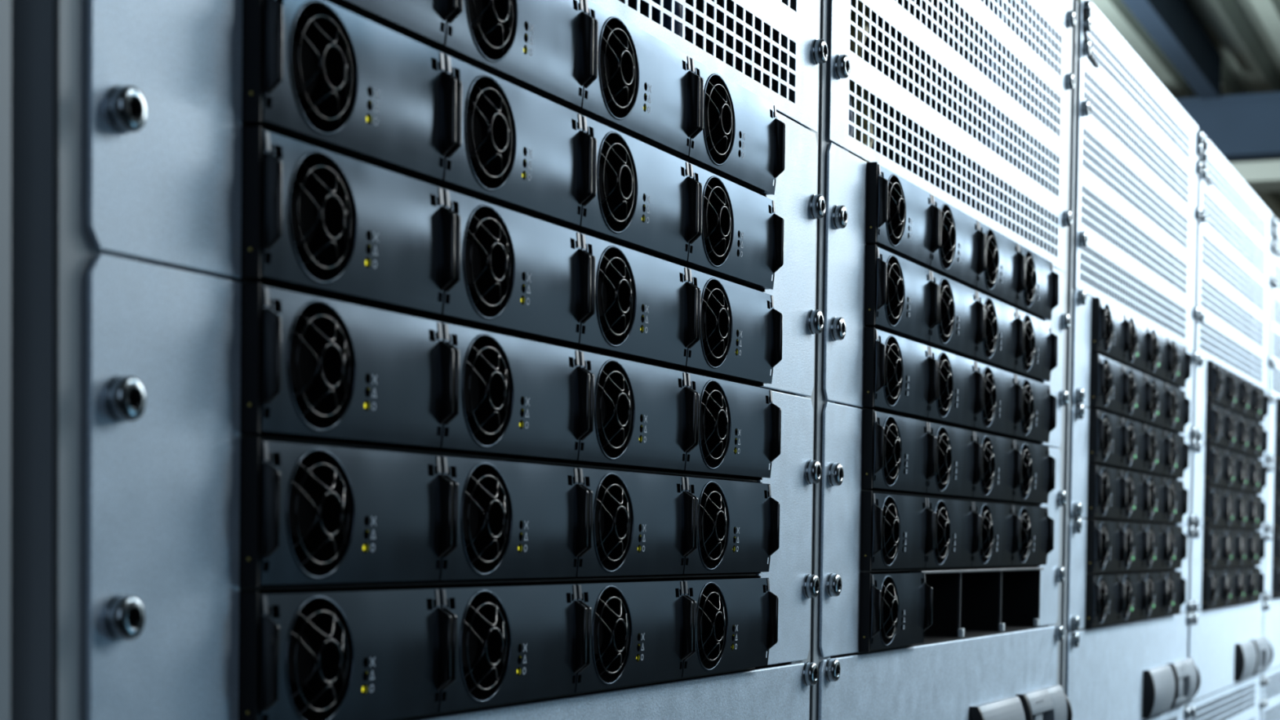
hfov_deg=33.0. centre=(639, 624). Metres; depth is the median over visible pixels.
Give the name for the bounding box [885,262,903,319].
fan grille
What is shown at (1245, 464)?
fan grille
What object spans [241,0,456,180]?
module
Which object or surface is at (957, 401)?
module
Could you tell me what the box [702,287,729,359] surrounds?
fan grille
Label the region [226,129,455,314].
module
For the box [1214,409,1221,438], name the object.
fan grille
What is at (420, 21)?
module
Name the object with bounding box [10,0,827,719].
cabinet
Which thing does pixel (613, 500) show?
fan grille
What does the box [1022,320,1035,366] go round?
fan grille
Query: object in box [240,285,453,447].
module
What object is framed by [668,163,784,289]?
module
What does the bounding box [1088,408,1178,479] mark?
shelf
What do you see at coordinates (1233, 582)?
module
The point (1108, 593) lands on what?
module
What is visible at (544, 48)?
module
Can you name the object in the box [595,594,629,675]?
fan grille
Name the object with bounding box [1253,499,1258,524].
fan grille
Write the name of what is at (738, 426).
module
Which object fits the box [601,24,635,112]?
fan grille
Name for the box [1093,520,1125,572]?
module
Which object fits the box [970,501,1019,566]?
module
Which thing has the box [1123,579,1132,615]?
fan grille
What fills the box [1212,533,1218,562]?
fan grille
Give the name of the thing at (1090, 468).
shelf
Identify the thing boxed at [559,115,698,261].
module
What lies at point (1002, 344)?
module
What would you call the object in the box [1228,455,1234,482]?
fan grille
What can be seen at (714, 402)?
fan grille
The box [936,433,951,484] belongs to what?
fan grille
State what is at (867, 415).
shelf
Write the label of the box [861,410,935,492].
module
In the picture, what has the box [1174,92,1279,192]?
roof beam
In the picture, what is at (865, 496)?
shelf
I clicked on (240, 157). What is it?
shelf
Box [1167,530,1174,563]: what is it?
fan grille
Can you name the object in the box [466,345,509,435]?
fan grille
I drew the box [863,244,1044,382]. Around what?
shelf
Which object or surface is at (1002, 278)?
module
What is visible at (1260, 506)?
module
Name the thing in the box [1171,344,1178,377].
fan grille
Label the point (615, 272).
fan grille
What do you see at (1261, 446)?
module
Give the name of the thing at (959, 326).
module
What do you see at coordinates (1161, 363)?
module
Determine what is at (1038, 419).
module
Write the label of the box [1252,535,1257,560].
fan grille
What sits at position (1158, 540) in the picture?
module
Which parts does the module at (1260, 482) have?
handle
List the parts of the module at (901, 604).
handle, handle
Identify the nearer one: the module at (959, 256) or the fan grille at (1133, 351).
the module at (959, 256)
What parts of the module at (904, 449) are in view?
handle, handle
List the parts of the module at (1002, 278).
handle, handle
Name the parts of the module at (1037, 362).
handle, handle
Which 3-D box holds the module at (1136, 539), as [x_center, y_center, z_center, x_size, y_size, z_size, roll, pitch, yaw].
[0.356,-0.070,1.924,0.171,0.042,0.108,2,2,23]
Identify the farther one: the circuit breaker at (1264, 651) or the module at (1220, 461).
the circuit breaker at (1264, 651)
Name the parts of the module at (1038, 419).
handle, handle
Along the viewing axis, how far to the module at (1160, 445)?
2.00 m
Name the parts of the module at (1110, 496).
handle, handle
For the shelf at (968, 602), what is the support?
attached to the cabinet at (917, 70)
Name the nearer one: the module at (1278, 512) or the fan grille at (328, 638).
the fan grille at (328, 638)
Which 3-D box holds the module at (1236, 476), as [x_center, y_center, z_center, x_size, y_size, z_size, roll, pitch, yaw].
[0.598,-0.177,2.487,0.171,0.042,0.108,2,2,23]
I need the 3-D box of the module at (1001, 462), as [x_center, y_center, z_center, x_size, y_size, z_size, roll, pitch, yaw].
[0.160,-0.106,1.460,0.171,0.042,0.108,2,2,23]
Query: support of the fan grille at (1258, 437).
attached to the module at (1261, 446)
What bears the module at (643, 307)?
in the cabinet at (136, 169)
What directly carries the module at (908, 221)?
in the cabinet at (917, 70)
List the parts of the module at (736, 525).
handle, handle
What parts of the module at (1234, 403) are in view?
handle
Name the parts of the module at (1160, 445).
handle, handle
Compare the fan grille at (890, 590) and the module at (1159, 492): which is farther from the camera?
the module at (1159, 492)
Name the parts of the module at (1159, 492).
handle, handle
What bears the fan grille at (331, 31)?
attached to the module at (335, 79)
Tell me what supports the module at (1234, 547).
in the cabinet at (1231, 331)
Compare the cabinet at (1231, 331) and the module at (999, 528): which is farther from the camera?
the cabinet at (1231, 331)
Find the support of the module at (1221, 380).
in the cabinet at (1231, 331)
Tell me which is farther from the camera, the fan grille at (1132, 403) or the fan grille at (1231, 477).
the fan grille at (1231, 477)
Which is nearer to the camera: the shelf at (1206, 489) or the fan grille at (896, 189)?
the fan grille at (896, 189)
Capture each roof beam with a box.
[1121,0,1221,99]
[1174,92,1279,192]
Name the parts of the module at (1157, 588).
handle, handle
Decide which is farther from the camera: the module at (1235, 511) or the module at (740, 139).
the module at (1235, 511)
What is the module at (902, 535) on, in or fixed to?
in the cabinet at (917, 70)
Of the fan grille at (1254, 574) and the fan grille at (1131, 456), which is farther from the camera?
the fan grille at (1254, 574)
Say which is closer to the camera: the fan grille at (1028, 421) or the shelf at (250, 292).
the shelf at (250, 292)
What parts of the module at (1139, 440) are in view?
handle, handle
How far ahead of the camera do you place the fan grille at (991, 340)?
1.42 m
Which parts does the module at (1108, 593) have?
handle, handle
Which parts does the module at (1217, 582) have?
handle, handle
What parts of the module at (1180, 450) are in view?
handle, handle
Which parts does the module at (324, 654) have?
handle, handle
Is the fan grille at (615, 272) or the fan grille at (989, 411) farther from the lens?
the fan grille at (989, 411)
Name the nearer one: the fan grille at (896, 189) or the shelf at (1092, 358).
the fan grille at (896, 189)
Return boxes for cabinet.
[0,0,11,719]
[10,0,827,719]
[771,0,1075,719]
[1030,0,1203,719]
[1164,132,1275,719]
[1243,215,1279,719]
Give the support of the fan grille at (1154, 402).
attached to the module at (1160, 411)
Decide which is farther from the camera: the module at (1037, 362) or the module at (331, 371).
the module at (1037, 362)
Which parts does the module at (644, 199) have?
handle, handle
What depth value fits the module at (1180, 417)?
2.10 m
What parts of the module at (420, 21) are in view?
handle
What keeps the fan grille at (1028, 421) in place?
attached to the module at (1038, 419)
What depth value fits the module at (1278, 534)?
2.87 m
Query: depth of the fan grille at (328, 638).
0.67 m
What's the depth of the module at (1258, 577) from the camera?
2.68 m
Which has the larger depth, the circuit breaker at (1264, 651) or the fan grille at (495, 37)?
the circuit breaker at (1264, 651)
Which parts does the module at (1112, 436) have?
handle, handle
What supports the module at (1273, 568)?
attached to the cabinet at (1270, 691)
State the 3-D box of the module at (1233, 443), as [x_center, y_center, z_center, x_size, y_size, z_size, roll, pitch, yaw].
[0.599,-0.222,2.485,0.171,0.042,0.108,2,2,23]
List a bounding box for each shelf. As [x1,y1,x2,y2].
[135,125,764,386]
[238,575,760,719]
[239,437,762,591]
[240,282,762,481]
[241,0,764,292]
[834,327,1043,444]
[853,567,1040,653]
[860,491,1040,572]
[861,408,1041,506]
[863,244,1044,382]
[865,161,1045,321]
[1080,463,1177,524]
[1080,570,1176,629]
[1083,352,1179,434]
[1085,519,1174,574]
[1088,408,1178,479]
[1090,297,1180,389]
[1198,485,1257,531]
[1200,566,1257,610]
[1201,402,1259,459]
[1202,528,1255,568]
[1204,444,1258,495]
[1206,360,1260,423]
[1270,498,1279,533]
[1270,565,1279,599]
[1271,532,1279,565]
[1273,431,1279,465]
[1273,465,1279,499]
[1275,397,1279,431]
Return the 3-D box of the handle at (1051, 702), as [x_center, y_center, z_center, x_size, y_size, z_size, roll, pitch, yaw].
[0.295,0.070,1.584,0.016,0.044,0.126,2,2,23]
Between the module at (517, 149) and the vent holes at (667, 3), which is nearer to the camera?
the module at (517, 149)
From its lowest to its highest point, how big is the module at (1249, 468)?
0.042 m
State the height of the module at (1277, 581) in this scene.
0.042 m
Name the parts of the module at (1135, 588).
handle, handle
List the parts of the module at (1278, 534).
handle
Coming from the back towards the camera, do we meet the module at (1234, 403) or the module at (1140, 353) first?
the module at (1234, 403)
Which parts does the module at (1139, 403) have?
handle, handle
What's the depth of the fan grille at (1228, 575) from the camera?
2.45 m
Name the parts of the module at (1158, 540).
handle, handle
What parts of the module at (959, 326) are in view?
handle, handle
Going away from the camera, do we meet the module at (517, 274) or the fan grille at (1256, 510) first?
the module at (517, 274)
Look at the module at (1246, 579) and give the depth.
2.58 m
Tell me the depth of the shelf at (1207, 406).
2.30 m
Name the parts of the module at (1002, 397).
handle, handle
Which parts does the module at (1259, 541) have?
handle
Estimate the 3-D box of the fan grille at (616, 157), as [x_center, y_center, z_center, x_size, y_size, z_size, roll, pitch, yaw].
[-0.008,-0.173,0.849,0.005,0.032,0.032,2,2,23]
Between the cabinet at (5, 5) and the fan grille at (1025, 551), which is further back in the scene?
the fan grille at (1025, 551)
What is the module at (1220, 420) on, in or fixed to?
in the cabinet at (1231, 331)
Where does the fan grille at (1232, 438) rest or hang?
attached to the module at (1233, 443)
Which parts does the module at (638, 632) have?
handle, handle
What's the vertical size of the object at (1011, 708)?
0.044 m
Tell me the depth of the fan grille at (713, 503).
0.97 m
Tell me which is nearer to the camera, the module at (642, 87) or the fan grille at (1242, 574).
the module at (642, 87)
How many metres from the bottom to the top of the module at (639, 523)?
0.042 m
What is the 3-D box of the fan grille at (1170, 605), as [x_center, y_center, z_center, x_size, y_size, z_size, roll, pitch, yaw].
[0.508,-0.029,2.074,0.005,0.032,0.032,2,2,23]
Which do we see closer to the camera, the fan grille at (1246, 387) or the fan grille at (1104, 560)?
the fan grille at (1104, 560)
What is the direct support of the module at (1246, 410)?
in the cabinet at (1231, 331)
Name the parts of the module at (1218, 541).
handle, handle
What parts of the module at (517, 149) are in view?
handle, handle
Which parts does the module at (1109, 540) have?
handle, handle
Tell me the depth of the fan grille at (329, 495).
0.67 m
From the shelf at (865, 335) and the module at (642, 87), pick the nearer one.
the module at (642, 87)
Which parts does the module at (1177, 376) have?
handle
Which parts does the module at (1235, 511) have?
handle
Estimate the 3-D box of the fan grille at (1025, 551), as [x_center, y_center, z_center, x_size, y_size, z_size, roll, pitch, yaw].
[0.269,-0.062,1.509,0.005,0.032,0.032,2,2,23]
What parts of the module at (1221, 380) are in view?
handle, handle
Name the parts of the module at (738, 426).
handle, handle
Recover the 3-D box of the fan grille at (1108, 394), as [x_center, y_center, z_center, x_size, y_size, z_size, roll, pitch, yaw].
[0.382,-0.197,1.765,0.005,0.032,0.032,2,2,23]
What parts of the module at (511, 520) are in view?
handle, handle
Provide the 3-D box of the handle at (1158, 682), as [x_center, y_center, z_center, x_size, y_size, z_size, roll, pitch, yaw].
[0.489,0.063,2.043,0.014,0.044,0.114,2,2,23]
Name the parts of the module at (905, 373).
handle, handle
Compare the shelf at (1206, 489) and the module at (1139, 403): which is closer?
the module at (1139, 403)
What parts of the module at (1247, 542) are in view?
handle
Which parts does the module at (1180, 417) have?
handle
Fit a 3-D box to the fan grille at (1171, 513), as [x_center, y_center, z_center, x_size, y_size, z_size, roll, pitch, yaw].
[0.509,-0.118,2.070,0.005,0.032,0.032,2,2,23]
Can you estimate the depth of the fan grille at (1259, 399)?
2.64 m
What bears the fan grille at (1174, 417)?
attached to the module at (1180, 417)
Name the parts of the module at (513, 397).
handle, handle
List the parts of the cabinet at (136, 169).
plate, plate, panel, perforated panel, plate, plate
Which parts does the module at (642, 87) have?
handle, handle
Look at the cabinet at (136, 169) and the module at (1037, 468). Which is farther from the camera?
the module at (1037, 468)
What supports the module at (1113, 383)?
in the cabinet at (1126, 202)
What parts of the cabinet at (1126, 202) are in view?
plate, plate, plate, hinge arm, panel, perforated panel, vent panel, vent panel, plate, plate, plate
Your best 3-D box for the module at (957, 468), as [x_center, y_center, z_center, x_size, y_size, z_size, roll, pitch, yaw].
[0.117,-0.102,1.359,0.171,0.042,0.108,2,2,23]
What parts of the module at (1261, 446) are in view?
handle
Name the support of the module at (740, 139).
in the cabinet at (136, 169)
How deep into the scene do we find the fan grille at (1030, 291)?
1.52 m
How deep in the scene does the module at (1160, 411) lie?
2.00 m
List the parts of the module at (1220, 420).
handle, handle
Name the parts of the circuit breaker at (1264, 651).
handle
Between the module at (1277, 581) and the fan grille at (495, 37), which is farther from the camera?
the module at (1277, 581)
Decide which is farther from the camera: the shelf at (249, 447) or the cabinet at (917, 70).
the cabinet at (917, 70)
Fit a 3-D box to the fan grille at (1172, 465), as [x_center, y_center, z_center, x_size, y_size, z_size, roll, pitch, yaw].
[0.510,-0.163,2.069,0.005,0.032,0.032,2,2,23]
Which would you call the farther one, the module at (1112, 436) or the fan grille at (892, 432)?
the module at (1112, 436)
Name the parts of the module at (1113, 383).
handle, handle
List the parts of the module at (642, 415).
handle, handle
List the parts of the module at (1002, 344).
handle, handle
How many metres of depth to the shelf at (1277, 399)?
2.86 m
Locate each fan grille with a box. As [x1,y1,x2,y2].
[290,607,348,714]
[292,462,349,565]
[293,161,351,272]
[293,312,350,418]
[294,9,352,125]
[463,600,506,692]
[465,473,508,564]
[466,214,511,309]
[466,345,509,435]
[468,84,511,182]
[470,0,513,54]
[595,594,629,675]
[596,483,630,562]
[597,370,631,449]
[599,255,633,337]
[600,140,634,225]
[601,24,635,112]
[697,590,725,662]
[699,489,727,560]
[701,389,728,460]
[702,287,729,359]
[703,184,731,259]
[705,81,733,158]
[880,582,898,638]
[881,502,899,559]
[883,423,901,479]
[884,343,902,399]
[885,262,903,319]
[887,181,905,240]
[935,506,951,558]
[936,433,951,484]
[937,359,953,411]
[938,284,954,337]
[940,210,955,264]
[981,509,994,557]
[982,373,996,421]
[982,441,995,489]
[983,304,998,353]
[985,235,999,284]
[1019,512,1031,557]
[1021,448,1032,493]
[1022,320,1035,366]
[1022,385,1034,430]
[1023,256,1036,302]
[1098,581,1107,619]
[1099,526,1109,564]
[1101,472,1110,510]
[1102,364,1112,402]
[1102,418,1111,456]
[1103,308,1113,347]
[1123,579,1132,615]
[1124,528,1133,564]
[1125,476,1134,512]
[1126,425,1135,461]
[1128,322,1137,358]
[1128,373,1137,409]
[1146,528,1155,563]
[1146,577,1154,612]
[1148,480,1156,515]
[1149,431,1157,466]
[1150,382,1158,417]
[1151,333,1159,368]
[1166,576,1173,608]
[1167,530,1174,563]
[1168,437,1177,470]
[1168,484,1176,516]
[1170,391,1177,423]
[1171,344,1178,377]
[1211,573,1217,603]
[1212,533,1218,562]
[1213,451,1220,479]
[1213,492,1219,520]
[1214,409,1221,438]
[1215,368,1222,397]
[1225,573,1231,600]
[1226,533,1232,561]
[1227,494,1233,522]
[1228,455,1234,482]
[1229,415,1235,443]
[1230,376,1235,403]
[1239,572,1244,599]
[1240,497,1246,523]
[1240,534,1245,561]
[1241,458,1247,485]
[1242,421,1248,447]
[1243,382,1248,409]
[1251,572,1257,597]
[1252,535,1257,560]
[1253,462,1259,488]
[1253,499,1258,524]
[1254,426,1260,451]
[1255,389,1261,415]
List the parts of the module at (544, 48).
handle, handle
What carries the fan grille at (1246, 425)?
attached to the module at (1246, 447)
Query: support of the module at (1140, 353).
in the cabinet at (1126, 202)
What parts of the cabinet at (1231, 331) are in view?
plate, plate, plate, hinge arm, vent panel, panel, perforated panel, vent panel, plate, plate, plate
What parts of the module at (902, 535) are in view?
handle, handle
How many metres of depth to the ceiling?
8.57 m
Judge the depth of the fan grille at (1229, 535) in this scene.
2.45 m
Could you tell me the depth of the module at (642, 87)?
0.87 m
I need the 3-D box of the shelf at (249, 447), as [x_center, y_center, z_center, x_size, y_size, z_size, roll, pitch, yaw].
[-0.105,-0.041,0.860,0.176,0.044,0.440,2,2,23]
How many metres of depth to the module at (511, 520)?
0.78 m
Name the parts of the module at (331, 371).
handle, handle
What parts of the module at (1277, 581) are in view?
handle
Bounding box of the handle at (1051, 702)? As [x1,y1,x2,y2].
[1016,684,1072,719]
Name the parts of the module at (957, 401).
handle, handle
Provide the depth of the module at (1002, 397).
1.43 m
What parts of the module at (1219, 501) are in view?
handle, handle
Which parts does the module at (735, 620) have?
handle, handle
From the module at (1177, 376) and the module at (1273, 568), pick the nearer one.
the module at (1177, 376)
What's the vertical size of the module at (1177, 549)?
0.042 m
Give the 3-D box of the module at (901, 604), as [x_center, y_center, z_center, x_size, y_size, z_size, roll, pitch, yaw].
[0.073,-0.010,1.262,0.171,0.042,0.108,2,2,23]
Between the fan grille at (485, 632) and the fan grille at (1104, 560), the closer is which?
the fan grille at (485, 632)
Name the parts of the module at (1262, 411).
handle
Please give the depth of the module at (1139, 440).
1.90 m
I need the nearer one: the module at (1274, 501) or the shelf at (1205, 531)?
the shelf at (1205, 531)
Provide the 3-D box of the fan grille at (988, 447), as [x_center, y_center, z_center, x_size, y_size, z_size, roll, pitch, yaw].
[0.227,-0.103,1.407,0.005,0.032,0.032,2,2,23]
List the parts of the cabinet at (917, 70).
plate, plate, panel, perforated panel, plate, plate, panel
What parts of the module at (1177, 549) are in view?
handle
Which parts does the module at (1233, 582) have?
handle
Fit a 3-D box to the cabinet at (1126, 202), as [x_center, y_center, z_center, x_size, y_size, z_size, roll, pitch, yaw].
[0.172,0.254,2.082,0.606,1.522,0.602,2,2,23]
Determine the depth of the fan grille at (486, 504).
0.77 m
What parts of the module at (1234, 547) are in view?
handle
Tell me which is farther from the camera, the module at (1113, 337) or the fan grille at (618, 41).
the module at (1113, 337)
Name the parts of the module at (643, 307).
handle, handle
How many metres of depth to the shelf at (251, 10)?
0.62 m
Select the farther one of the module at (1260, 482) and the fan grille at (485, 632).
the module at (1260, 482)
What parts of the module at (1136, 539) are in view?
handle, handle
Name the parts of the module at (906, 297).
handle, handle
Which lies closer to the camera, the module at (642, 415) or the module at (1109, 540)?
the module at (642, 415)
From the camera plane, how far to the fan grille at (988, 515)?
1.42 m
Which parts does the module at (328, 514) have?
handle, handle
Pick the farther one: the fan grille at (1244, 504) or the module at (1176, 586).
the fan grille at (1244, 504)
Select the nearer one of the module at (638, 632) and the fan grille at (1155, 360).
the module at (638, 632)
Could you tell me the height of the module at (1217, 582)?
0.042 m
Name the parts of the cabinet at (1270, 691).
plate, plate, vent panel, panel, plate, perforated panel, vent panel, hinge arm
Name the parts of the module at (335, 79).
handle, handle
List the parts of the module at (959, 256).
handle, handle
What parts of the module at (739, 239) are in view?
handle, handle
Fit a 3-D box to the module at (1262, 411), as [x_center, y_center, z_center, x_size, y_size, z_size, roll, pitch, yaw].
[0.685,-0.273,2.685,0.171,0.042,0.108,2,2,23]
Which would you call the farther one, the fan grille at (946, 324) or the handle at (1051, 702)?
the handle at (1051, 702)
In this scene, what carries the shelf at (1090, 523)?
attached to the cabinet at (1126, 202)
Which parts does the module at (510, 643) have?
handle, handle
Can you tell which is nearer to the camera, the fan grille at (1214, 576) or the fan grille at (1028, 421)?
the fan grille at (1028, 421)
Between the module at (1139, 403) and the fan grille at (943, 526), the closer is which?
the fan grille at (943, 526)
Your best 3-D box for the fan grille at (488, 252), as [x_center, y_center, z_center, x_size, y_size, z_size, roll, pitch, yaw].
[-0.051,-0.126,0.750,0.005,0.032,0.032,2,2,23]
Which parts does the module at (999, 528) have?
handle, handle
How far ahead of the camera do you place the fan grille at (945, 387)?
1.32 m
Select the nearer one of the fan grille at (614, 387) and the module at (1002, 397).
the fan grille at (614, 387)
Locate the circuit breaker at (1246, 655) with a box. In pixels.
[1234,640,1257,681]
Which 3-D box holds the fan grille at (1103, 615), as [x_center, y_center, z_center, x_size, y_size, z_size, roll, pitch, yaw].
[0.379,-0.019,1.772,0.005,0.032,0.032,2,2,23]
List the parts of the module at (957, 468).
handle, handle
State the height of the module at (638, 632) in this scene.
0.042 m
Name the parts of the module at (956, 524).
handle, handle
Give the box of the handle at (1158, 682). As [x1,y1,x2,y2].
[1142,664,1175,718]
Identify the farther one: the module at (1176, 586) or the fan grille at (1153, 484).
the module at (1176, 586)
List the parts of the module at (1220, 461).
handle, handle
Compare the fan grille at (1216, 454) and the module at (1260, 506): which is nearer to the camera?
the fan grille at (1216, 454)
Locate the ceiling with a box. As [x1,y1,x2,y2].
[1078,0,1279,222]
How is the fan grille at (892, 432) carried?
attached to the module at (904, 449)
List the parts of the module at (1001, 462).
handle, handle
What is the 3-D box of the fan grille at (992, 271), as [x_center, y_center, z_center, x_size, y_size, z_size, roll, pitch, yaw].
[0.229,-0.236,1.402,0.005,0.032,0.032,2,2,23]
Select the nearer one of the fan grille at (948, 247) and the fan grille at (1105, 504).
the fan grille at (948, 247)
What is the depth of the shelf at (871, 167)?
1.27 m
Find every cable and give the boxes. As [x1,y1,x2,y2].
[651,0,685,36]
[848,0,873,162]
[974,0,1004,223]
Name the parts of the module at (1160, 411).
handle, handle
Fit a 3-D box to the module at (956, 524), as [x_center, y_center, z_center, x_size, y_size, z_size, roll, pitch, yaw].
[0.117,-0.058,1.361,0.171,0.042,0.108,2,2,23]
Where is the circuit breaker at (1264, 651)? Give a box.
[1249,635,1273,675]
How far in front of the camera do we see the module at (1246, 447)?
2.57 m
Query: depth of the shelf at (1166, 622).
1.85 m
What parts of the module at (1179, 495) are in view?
handle, handle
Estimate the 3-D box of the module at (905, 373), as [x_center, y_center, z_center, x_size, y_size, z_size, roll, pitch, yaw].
[0.075,-0.143,1.257,0.171,0.042,0.108,2,2,23]
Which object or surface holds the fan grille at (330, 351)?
attached to the module at (331, 371)
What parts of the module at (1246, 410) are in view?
handle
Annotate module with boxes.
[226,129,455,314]
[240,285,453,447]
[240,588,451,719]
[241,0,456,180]
[258,440,453,584]
[297,583,586,712]
[324,0,457,45]
[355,322,589,460]
[395,188,591,342]
[420,53,592,226]
[427,0,593,107]
[436,456,588,580]
[462,580,693,693]
[502,351,696,470]
[537,233,697,365]
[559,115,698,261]
[566,0,700,155]
[573,467,694,577]
[573,577,778,677]
[613,372,781,478]
[648,267,782,383]
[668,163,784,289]
[675,57,785,195]
[680,476,779,573]
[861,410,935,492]
[862,328,937,417]
[863,246,937,341]
[865,164,939,265]
[869,572,933,650]
[871,493,934,568]
[879,422,981,497]
[902,346,982,426]
[915,271,983,356]
[920,194,985,286]
[924,431,1021,500]
[924,497,980,568]
[949,361,1022,435]
[962,291,1023,369]
[967,221,1024,304]
[970,440,1055,503]
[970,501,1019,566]
[989,374,1056,443]
[1002,308,1057,382]
[1007,243,1058,320]
[1010,504,1053,565]
[1075,470,1149,520]
[1086,573,1147,622]
[1089,354,1128,413]
[1089,409,1128,466]
[1090,298,1130,361]
[1092,574,1124,627]
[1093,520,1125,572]
[1094,465,1127,519]
[1102,417,1151,471]
[1103,572,1168,619]
[1106,474,1169,522]
[1111,364,1151,421]
[1116,312,1152,371]
[1119,522,1148,571]
[1120,571,1186,616]
[1124,424,1170,475]
[1129,477,1188,523]
[1136,374,1172,427]
[1139,324,1173,380]
[1142,524,1168,569]
[1146,431,1189,478]
[1157,383,1190,433]
[1160,336,1191,388]
[1162,524,1186,568]
[1202,568,1240,606]
[1204,444,1230,487]
[1204,492,1254,528]
[1205,403,1231,446]
[1206,361,1231,406]
[1207,569,1227,608]
[1208,486,1229,527]
[1208,528,1228,567]
[1208,568,1253,604]
[1209,449,1243,489]
[1215,489,1242,528]
[1215,494,1266,529]
[1215,567,1264,602]
[1217,409,1244,451]
[1220,369,1244,412]
[1222,453,1255,492]
[1222,529,1241,567]
[1231,415,1256,454]
[1234,377,1257,417]
[1235,457,1266,493]
[1236,530,1253,566]
[1244,420,1267,458]
[1247,383,1268,422]
[1248,531,1265,565]
[1275,443,1279,466]
[1275,466,1279,498]
[1275,566,1279,598]
[1276,533,1279,564]
[1277,499,1279,531]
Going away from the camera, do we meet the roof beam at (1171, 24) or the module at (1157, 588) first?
the module at (1157, 588)
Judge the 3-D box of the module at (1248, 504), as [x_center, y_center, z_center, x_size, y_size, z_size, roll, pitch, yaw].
[0.641,-0.136,2.590,0.171,0.042,0.108,2,2,23]
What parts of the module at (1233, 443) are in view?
handle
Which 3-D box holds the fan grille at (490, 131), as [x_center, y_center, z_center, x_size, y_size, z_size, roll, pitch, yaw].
[-0.051,-0.170,0.748,0.005,0.032,0.032,2,2,23]
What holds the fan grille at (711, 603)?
attached to the module at (735, 620)
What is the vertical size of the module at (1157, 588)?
0.042 m
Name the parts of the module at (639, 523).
handle, handle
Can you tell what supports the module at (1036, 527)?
in the cabinet at (917, 70)
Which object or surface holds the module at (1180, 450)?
in the cabinet at (1126, 202)
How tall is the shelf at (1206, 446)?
0.044 m
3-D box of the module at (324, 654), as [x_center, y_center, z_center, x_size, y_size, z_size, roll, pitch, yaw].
[-0.163,0.008,0.708,0.171,0.042,0.108,2,2,23]
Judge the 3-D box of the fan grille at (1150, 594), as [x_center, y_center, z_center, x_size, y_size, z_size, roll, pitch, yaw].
[0.465,-0.026,1.973,0.005,0.032,0.032,2,2,23]
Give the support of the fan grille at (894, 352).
attached to the module at (905, 373)
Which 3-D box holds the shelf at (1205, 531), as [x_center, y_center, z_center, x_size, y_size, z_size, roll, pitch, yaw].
[0.611,-0.090,2.544,0.176,0.044,0.440,2,2,23]
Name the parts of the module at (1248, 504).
handle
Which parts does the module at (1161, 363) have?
handle, handle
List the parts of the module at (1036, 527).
handle, handle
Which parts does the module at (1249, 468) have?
handle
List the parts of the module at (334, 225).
handle, handle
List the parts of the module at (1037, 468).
handle, handle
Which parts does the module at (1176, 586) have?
handle, handle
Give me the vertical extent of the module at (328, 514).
0.042 m
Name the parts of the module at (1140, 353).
handle, handle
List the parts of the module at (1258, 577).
handle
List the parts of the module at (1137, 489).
handle, handle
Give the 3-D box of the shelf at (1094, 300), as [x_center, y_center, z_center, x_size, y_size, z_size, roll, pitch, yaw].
[0.373,-0.249,1.970,0.176,0.045,0.440,2,2,23]
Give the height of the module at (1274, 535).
0.044 m
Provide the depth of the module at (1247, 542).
2.58 m
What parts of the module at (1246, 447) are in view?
handle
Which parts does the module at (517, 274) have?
handle, handle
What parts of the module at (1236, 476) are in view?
handle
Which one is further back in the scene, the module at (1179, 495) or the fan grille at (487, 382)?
the module at (1179, 495)
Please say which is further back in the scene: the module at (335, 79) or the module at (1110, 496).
the module at (1110, 496)
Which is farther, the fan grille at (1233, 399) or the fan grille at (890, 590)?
the fan grille at (1233, 399)
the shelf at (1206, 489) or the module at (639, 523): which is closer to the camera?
the module at (639, 523)
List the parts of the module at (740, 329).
handle, handle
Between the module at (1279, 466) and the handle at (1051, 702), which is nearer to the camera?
the handle at (1051, 702)
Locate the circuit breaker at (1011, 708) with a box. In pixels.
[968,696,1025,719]
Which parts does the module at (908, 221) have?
handle, handle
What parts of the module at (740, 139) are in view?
handle, handle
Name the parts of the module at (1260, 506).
handle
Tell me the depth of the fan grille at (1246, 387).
2.54 m
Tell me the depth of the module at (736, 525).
0.98 m
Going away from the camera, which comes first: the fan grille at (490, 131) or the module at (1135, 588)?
the fan grille at (490, 131)
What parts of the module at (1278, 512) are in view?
handle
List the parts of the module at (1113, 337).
handle, handle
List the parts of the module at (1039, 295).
handle, handle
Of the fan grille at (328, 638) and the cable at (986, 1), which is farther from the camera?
the cable at (986, 1)
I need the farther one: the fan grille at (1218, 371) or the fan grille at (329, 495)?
the fan grille at (1218, 371)
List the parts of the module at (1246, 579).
handle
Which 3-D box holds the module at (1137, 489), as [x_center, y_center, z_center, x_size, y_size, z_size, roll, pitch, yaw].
[0.357,-0.114,1.922,0.171,0.042,0.108,2,2,23]
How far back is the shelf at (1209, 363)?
2.41 m

